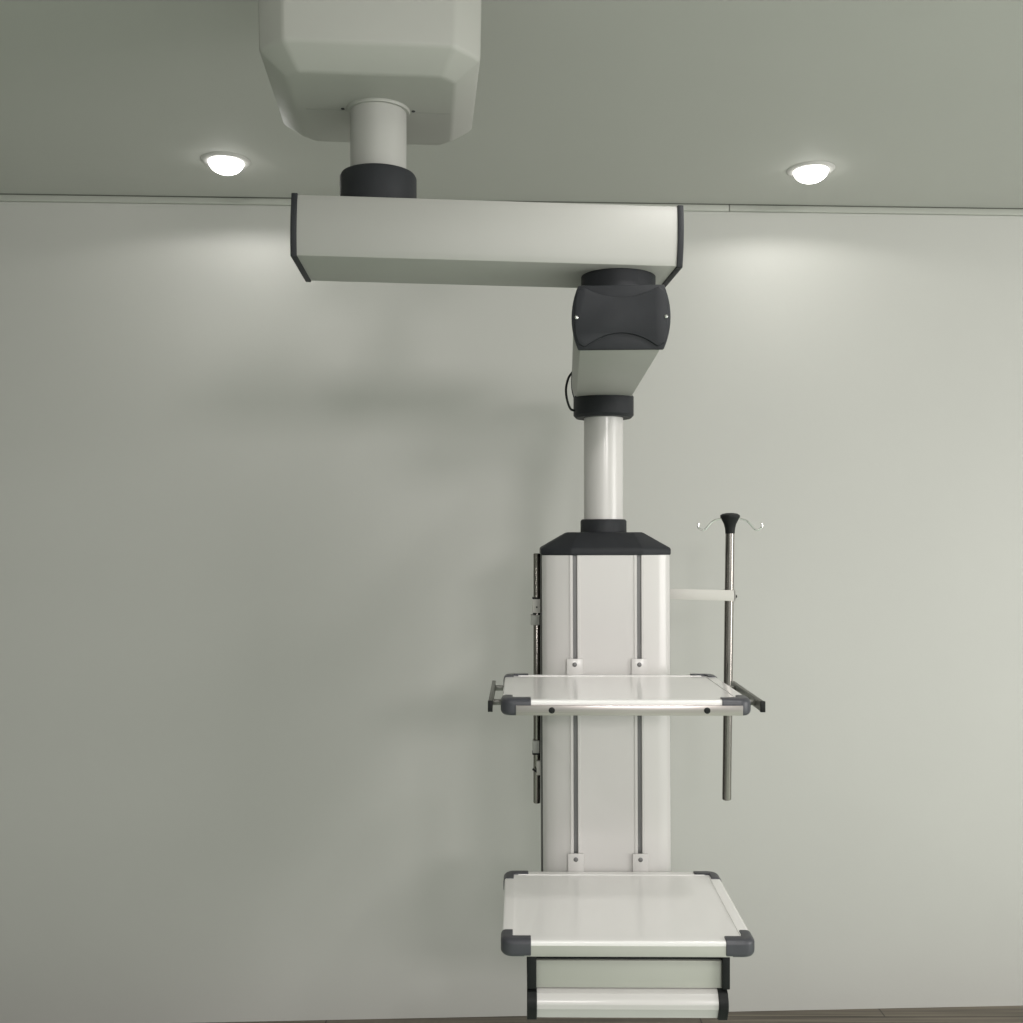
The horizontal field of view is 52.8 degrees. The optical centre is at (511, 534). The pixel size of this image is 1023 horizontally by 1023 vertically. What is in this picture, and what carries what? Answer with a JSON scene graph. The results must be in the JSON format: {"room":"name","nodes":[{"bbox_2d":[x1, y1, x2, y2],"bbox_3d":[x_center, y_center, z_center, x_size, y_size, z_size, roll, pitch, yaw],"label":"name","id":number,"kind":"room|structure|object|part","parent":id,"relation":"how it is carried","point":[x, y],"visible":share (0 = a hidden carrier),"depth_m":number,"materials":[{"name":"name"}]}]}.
{"room":"operating room","nodes":[
{"label":"operating room","id":0,"kind":"room"},
{"bbox_2d":[0,202,1022,1022],"bbox_3d":[0.896,0.245,3.585,8.600,2.833,0.150,0,0,-3],"label":"wall","id":1,"kind":"structure","parent":0,"point":[270,536],"depth_m":3.46,"materials":[{"name":"paint"}]},
{"bbox_2d":[0,193,1022,211],"bbox_3d":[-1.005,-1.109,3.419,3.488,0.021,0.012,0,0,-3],"label":"trim","id":2,"kind":"structure","parent":1,"relation":"attached to","point":[3,198],"depth_m":3.41,"materials":[{"name":"plastic"}]},
{"bbox_2d":[729,205,1022,215],"bbox_3d":[2.967,-1.109,3.596,4.460,0.021,0.012,0,0,-3],"label":"trim","id":3,"kind":"structure","parent":1,"relation":"attached to","point":[732,208],"depth_m":3.51,"materials":[{"name":"plastic"}]},
{"bbox_2d":[0,0,1022,207],"bbox_3d":[1.100,-1.181,0.500,8.200,0.120,7.000,0,0,0],"label":"ceiling","id":4,"kind":"structure","parent":0,"point":[912,103],"depth_m":2.69,"materials":[{"name":"paint"}]},
{"bbox_2d":[201,152,250,175],"bbox_3d":[-0.855,-1.101,3.085,0.144,0.040,0.144,0,0,0],"label":"recessed light","id":5,"kind":"object","parent":4,"relation":"in","point":[223,163],"visible":1,"depth_m":3.05,"materials":[{"name":"white glass"}]},
{"bbox_2d":[258,0,764,1019],"bbox_3d":[0.107,-0.032,2.250,0.765,2.177,1.433,0,0,33],"label":"pendant","id":6,"kind":"object","parent":4,"relation":"hanging from","point":[606,928],"visible":1,"depth_m":2.22,"materials":[{"name":"plastic"}]},
{"bbox_3d":[-0.045,-0.548,1.948,0.688,0.119,0.198,0,0,-3],"label":"arm","id":7,"kind":"part","parent":6,"relation":"part of","materials":[{"name":"metal"}]},
{"bbox_3d":[-0.034,0.379,2.442,0.036,0.022,0.322,0,0,0],"label":"rail","id":8,"kind":"part","parent":6,"relation":"part of","materials":[{"name":"grey metal"}]},
{"bbox_3d":[0.046,0.949,2.428,0.021,0.074,0.387,0,0,1],"label":"panel","id":9,"kind":"part","parent":6,"relation":"part of","materials":[{"name":"black plastic"}]},
{"bbox_2d":[531,553,539,803],"bbox_3d":[0.065,0.386,2.779,0.026,0.674,0.042,0,0,0],"label":"steel pole","id":10,"kind":"object","parent":6,"relation":"attached to","point":[535,617],"visible":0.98,"depth_m":2.77,"materials":[{"name":"metal"}]},
{"bbox_3d":[0.090,0.528,2.808,0.025,0.950,0.192,0,0,0],"label":"panel","id":11,"kind":"part","parent":6,"relation":"part of","materials":[{"name":"white metal"}]},
{"bbox_3d":[0.226,-0.410,2.370,0.171,0.140,1.013,0,0,3],"label":"arm","id":12,"kind":"part","parent":6,"relation":"part of","materials":[{"name":"metal"}]},
{"bbox_2d":[503,674,741,704],"bbox_3d":[0.250,0.373,2.438,0.540,0.037,0.447,0,0,0],"label":"shelf","id":13,"kind":"object","parent":6,"relation":"attached to","point":[518,689],"depth_m":2.37,"materials":[{"name":"plastic"}]},
{"bbox_2d":[502,871,747,945],"bbox_3d":[0.254,0.888,2.438,0.549,0.040,0.447,0,0,0],"label":"shelf","id":14,"kind":"object","parent":6,"relation":"attached to","point":[557,908],"depth_m":2.40,"materials":[{"name":"plastic"}]},
{"bbox_3d":[0.251,1.021,2.242,0.395,0.064,0.034,0,0,1],"label":"drawer handle","id":15,"kind":"part","parent":6,"relation":"part of","materials":[{"name":"silver metal"}]},
{"bbox_3d":[0.256,0.986,2.417,0.408,0.116,0.348,0,0,0],"label":"drawer","id":16,"kind":"part","parent":6,"relation":"part of","materials":[{"name":"white metal"}]},
{"bbox_3d":[0.253,0.377,2.215,0.487,0.022,0.007,0,0,1],"label":"rail","id":17,"kind":"part","parent":6,"relation":"part of","materials":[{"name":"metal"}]},
{"bbox_3d":[0.410,0.527,2.806,0.025,0.950,0.192,0,0,0],"label":"panel","id":18,"kind":"part","parent":6,"relation":"part of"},
{"bbox_2d":[670,513,762,800],"bbox_3d":[0.548,0.328,2.780,0.261,0.774,0.053,0,0,0],"label":"pole","id":19,"kind":"object","parent":6,"relation":"attached to","point":[729,520],"visible":0.96,"depth_m":2.77,"materials":[{"name":"metal"}]},
{"bbox_3d":[0.510,0.161,2.780,0.184,0.034,0.031,0,0,0],"label":"support arm","id":20,"kind":"part","parent":19,"relation":"part of","materials":[{"name":"metal"}]},
{"bbox_3d":[0.467,0.949,2.425,0.017,0.074,0.387,0,0,1],"label":"panel","id":21,"kind":"part","parent":6,"relation":"part of","materials":[{"name":"black plastic"}]},
{"bbox_3d":[0.538,0.379,2.436,0.047,0.022,0.322,0,0,0],"label":"rail","id":22,"kind":"part","parent":6,"relation":"part of","materials":[{"name":"grey metal"}]},
{"bbox_2d":[787,161,834,183],"bbox_3d":[0.919,-1.101,3.160,0.144,0.040,0.144,0,0,0],"label":"recessed light","id":23,"kind":"object","parent":4,"relation":"in","point":[811,172],"visible":1,"depth_m":3.13,"materials":[{"name":"white glass"}]},
{"bbox_2d":[207,1006,1022,1022],"bbox_3d":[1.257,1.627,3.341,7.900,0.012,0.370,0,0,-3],"label":"floor","id":24,"kind":"structure","parent":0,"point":[978,1014],"depth_m":3.45,"materials":[{"name":"brown wood"}]}
]}

